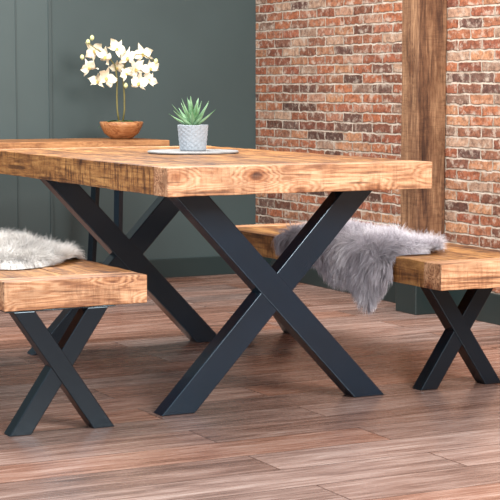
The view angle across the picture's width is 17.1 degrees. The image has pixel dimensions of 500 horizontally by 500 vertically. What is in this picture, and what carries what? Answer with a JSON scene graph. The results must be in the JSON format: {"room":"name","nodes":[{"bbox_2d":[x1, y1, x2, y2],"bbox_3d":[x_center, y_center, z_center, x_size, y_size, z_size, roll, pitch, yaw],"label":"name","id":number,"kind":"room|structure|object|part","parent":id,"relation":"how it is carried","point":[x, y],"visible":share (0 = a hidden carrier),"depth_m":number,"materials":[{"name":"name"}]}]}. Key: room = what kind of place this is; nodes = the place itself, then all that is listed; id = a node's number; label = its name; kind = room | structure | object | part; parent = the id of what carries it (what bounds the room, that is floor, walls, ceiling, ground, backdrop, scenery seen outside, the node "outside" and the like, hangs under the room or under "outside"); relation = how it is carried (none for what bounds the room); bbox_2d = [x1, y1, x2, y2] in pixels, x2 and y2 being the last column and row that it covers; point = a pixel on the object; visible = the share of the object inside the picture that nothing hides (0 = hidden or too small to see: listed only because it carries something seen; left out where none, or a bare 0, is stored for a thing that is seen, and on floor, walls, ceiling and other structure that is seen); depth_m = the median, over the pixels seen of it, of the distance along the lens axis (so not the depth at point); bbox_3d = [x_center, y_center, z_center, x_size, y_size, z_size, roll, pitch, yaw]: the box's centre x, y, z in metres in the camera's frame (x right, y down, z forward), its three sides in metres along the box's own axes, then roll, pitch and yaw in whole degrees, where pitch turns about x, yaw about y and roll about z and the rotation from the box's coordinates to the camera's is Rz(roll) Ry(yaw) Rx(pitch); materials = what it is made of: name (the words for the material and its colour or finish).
{"room":"dining room","nodes":[
{"label":"dining room","id":0,"kind":"room"},
{"bbox_2d":[0,0,255,261],"bbox_3d":[-3.351,-1.034,7.296,7.749,2.750,0.100,-3,6,-27],"label":"wall","id":1,"kind":"structure","parent":0,"point":[205,50],"depth_m":8.66,"materials":[{"name":"green paint"}]},
{"bbox_2d":[15,0,18,231],"bbox_3d":[-1.175,-1.211,8.341,0.008,2.600,0.003,-3,6,-27],"label":"trim","id":2,"kind":"structure","parent":1,"relation":"attached to","point":[15,0],"depth_m":8.39,"materials":[{"name":"paint"}]},
{"bbox_2d":[48,0,53,240],"bbox_3d":[-1.013,-1.219,8.422,0.020,2.600,0.006,-3,6,-27],"label":"trim","id":3,"kind":"structure","parent":1,"relation":"attached to","point":[49,1],"depth_m":8.46,"materials":[{"name":"paint"}]},
{"bbox_2d":[97,256,235,277],"bbox_3d":[-3.377,0.242,7.340,7.631,0.100,0.018,-3,6,-27],"label":"baseboard","id":4,"kind":"structure","parent":1,"relation":"attached to","point":[215,265],"depth_m":8.89,"materials":[{"name":"paint"}]},
{"bbox_2d":[0,274,499,499],"bbox_3d":[-0.858,0.790,2.474,7.649,0.050,11.030,-3,6,-27],"label":"floor","id":5,"kind":"structure","parent":0,"point":[275,426],"depth_m":5.05,"materials":[{"name":"brown wood"}]},
{"bbox_2d":[0,258,146,436],"bbox_3d":[-0.888,0.234,5.610,0.446,0.451,1.692,-3,6,-27],"label":"bench","id":6,"kind":"object","parent":5,"relation":"on","point":[90,287],"visible":0.88,"depth_m":4.86,"materials":[{"name":"brown wood"}]},
{"bbox_2d":[0,225,86,269],"bbox_3d":[-0.861,-0.021,5.569,0.522,0.104,1.113,-3,6,-25],"label":"sheepskin throw","id":7,"kind":"object","parent":6,"relation":"on","point":[17,250],"visible":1,"depth_m":5.27,"materials":[{"name":"fur"}]},
{"bbox_3d":[-0.888,0.052,5.593,0.446,0.087,1.692,-3,6,-27],"label":"seat","id":8,"kind":"part","parent":6,"relation":"part of","materials":[{"name":"brown wood"}]},
{"bbox_2d":[0,138,168,261],"bbox_3d":[-1.154,-0.144,7.955,1.480,0.753,0.470,-3,6,-27],"label":"console table","id":9,"kind":"object","parent":5,"relation":"on","point":[68,142],"visible":0.39,"depth_m":7.98,"materials":[{"name":"brown wood"}]},
{"bbox_2d":[80,35,158,138],"bbox_3d":[-0.633,-0.799,8.176,0.382,0.509,0.216,1,6,11],"label":"potted orchid","id":10,"kind":"object","parent":9,"relation":"on","point":[114,129],"visible":1,"depth_m":8.15,"materials":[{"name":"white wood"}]},
{"bbox_3d":[-0.782,-0.890,8.118,0.083,0.088,0.059,1,6,10],"label":"flower","id":11,"kind":"part","parent":10,"relation":"part of","materials":[{"name":"white plant"}]},
{"bbox_3d":[-0.765,-0.970,8.169,0.094,0.099,0.050,-1,6,-13],"label":"flower","id":12,"kind":"part","parent":10,"relation":"part of","materials":[{"name":"white plant"}]},
{"bbox_3d":[-0.753,-0.833,8.174,0.088,0.075,0.051,-3,6,-27],"label":"flower","id":13,"kind":"part","parent":10,"relation":"part of","materials":[{"name":"white plant"}]},
{"bbox_3d":[-0.713,-0.947,8.121,0.062,0.095,0.111,-3,6,-27],"label":"flower","id":14,"kind":"part","parent":10,"relation":"part of","materials":[{"name":"white plant"}]},
{"bbox_3d":[-0.717,-0.817,8.167,0.157,0.398,0.021,-1,6,-10],"label":"stem","id":15,"kind":"part","parent":10,"relation":"part of","materials":[{"name":"white plant"}]},
{"bbox_3d":[-0.694,-0.849,8.140,0.037,0.108,0.124,5,7,41],"label":"flower","id":16,"kind":"part","parent":10,"relation":"part of","materials":[{"name":"white plant"}]},
{"bbox_3d":[-0.656,-0.898,8.185,0.083,0.069,0.043,2,6,20],"label":"flower","id":17,"kind":"part","parent":10,"relation":"part of","materials":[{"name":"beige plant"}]},
{"bbox_3d":[-0.644,-0.981,8.104,0.095,0.096,0.049,-3,6,-27],"label":"flower","id":18,"kind":"part","parent":10,"relation":"part of","materials":[{"name":"white plant"}]},
{"bbox_2d":[99,121,142,138],"bbox_3d":[-0.633,-0.589,8.197,0.216,0.086,0.216,-3,6,-27],"label":"bowl","id":19,"kind":"object","parent":10,"relation":"attached to","point":[113,129],"depth_m":8.12,"materials":[{"name":"brown wood"}]},
{"bbox_3d":[-0.604,-0.861,8.146,0.066,0.070,0.036,0,6,1],"label":"flower","id":20,"kind":"part","parent":10,"relation":"part of","materials":[{"name":"white plant"}]},
{"bbox_3d":[-0.592,-0.951,8.131,0.102,0.087,0.054,5,7,40],"label":"flower","id":21,"kind":"part","parent":10,"relation":"part of","materials":[{"name":"white plant"}]},
{"bbox_3d":[-0.557,-0.885,8.177,0.110,0.113,0.035,1,6,11],"label":"flower","id":22,"kind":"part","parent":10,"relation":"part of","materials":[{"name":"white plant"}]},
{"bbox_3d":[-0.551,-0.790,8.164,0.169,0.344,0.016,2,6,16],"label":"stem","id":23,"kind":"part","parent":10,"relation":"part of","materials":[{"name":"white plant"}]},
{"bbox_3d":[-0.537,-0.822,8.113,0.099,0.088,0.040,2,6,18],"label":"flower","id":24,"kind":"part","parent":10,"relation":"part of","materials":[{"name":"white plant"}]},
{"bbox_3d":[-0.529,-0.969,8.167,0.119,0.094,0.026,2,6,16],"label":"flower","id":25,"kind":"part","parent":10,"relation":"part of","materials":[{"name":"white plant"}]},
{"bbox_3d":[-0.491,-0.893,8.156,0.096,0.082,0.030,0,6,4],"label":"flower","id":26,"kind":"part","parent":10,"relation":"part of","materials":[{"name":"white plant"}]},
{"bbox_3d":[-0.487,-0.839,8.174,0.085,0.078,0.030,-2,6,-23],"label":"flower","id":27,"kind":"part","parent":10,"relation":"part of","materials":[{"name":"white plant"}]},
{"bbox_2d":[0,146,431,415],"bbox_3d":[-0.213,0.055,5.788,0.919,0.773,1.682,-3,6,-27],"label":"dining table","id":28,"kind":"object","parent":5,"relation":"on","point":[184,183],"visible":0.95,"depth_m":5.26,"materials":[{"name":"brown wood"}]},
{"bbox_2d":[147,149,238,154],"bbox_3d":[-0.201,-0.348,5.891,0.324,0.008,0.324,-3,6,-27],"label":"serving tray","id":29,"kind":"object","parent":28,"relation":"on","point":[162,151],"visible":0.94,"depth_m":5.80,"materials":[{"name":"stone"}]},
{"bbox_2d":[171,96,215,150],"bbox_3d":[-0.208,-0.447,5.872,0.153,0.192,0.151,-3,6,-27],"label":"potted succulent","id":30,"kind":"object","parent":29,"relation":"on","point":[192,135],"visible":1,"depth_m":5.84,"materials":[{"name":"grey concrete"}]},
{"bbox_2d":[177,125,207,150],"bbox_3d":[-0.202,-0.397,5.880,0.109,0.091,0.109,-3,6,-27],"label":"pot","id":31,"kind":"object","parent":30,"relation":"attached to","point":[191,137],"depth_m":5.84,"materials":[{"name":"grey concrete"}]},
{"bbox_2d":[235,222,499,390],"bbox_3d":[0.421,0.189,6.076,0.442,0.452,1.652,-3,6,-27],"label":"bench","id":32,"kind":"object","parent":5,"relation":"on","point":[474,269],"visible":0.45,"depth_m":5.56,"materials":[{"name":"brown wood"}]},
{"bbox_2d":[267,217,452,315],"bbox_3d":[0.389,0.041,5.899,0.418,0.314,0.887,-3,6,-27],"label":"sheepskin throw","id":33,"kind":"object","parent":32,"relation":"on","point":[355,259],"visible":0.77,"depth_m":5.65,"materials":[{"name":"grey fur"}]},
{"bbox_3d":[0.421,0.007,6.059,0.442,0.087,1.652,-3,6,-27],"label":"seat","id":34,"kind":"part","parent":32,"relation":"part of","materials":[{"name":"brown wood"}]},
{"bbox_2d":[256,0,499,293],"bbox_3d":[2.590,-0.724,4.102,0.100,2.750,11.030,-3,6,-27],"label":"wall","id":35,"kind":"structure","parent":0,"point":[329,72],"depth_m":7.97,"materials":[{"name":"brick"}]},
{"bbox_2d":[263,257,499,324],"bbox_3d":[2.538,0.532,4.197,0.018,0.130,11.030,-3,6,-27],"label":"baseboard","id":36,"kind":"structure","parent":35,"relation":"attached to","point":[490,312],"depth_m":7.80,"materials":[{"name":"paint"}]},
{"bbox_2d":[396,282,435,314],"bbox_3d":[0.758,0.207,7.477,0.143,0.145,0.168,-3,6,-27],"label":"trim","id":37,"kind":"structure","parent":35,"relation":"attached to","point":[411,299],"depth_m":7.41,"materials":[{"name":"paint"}]},
{"bbox_2d":[401,0,446,240],"bbox_3d":[0.769,-1.135,7.353,0.151,2.550,0.148,-3,6,-27],"label":"wooden post","id":38,"kind":"object","parent":37,"relation":"on","point":[424,22],"visible":0.69,"depth_m":7.35,"materials":[{"name":"brown wood"}]}
]}

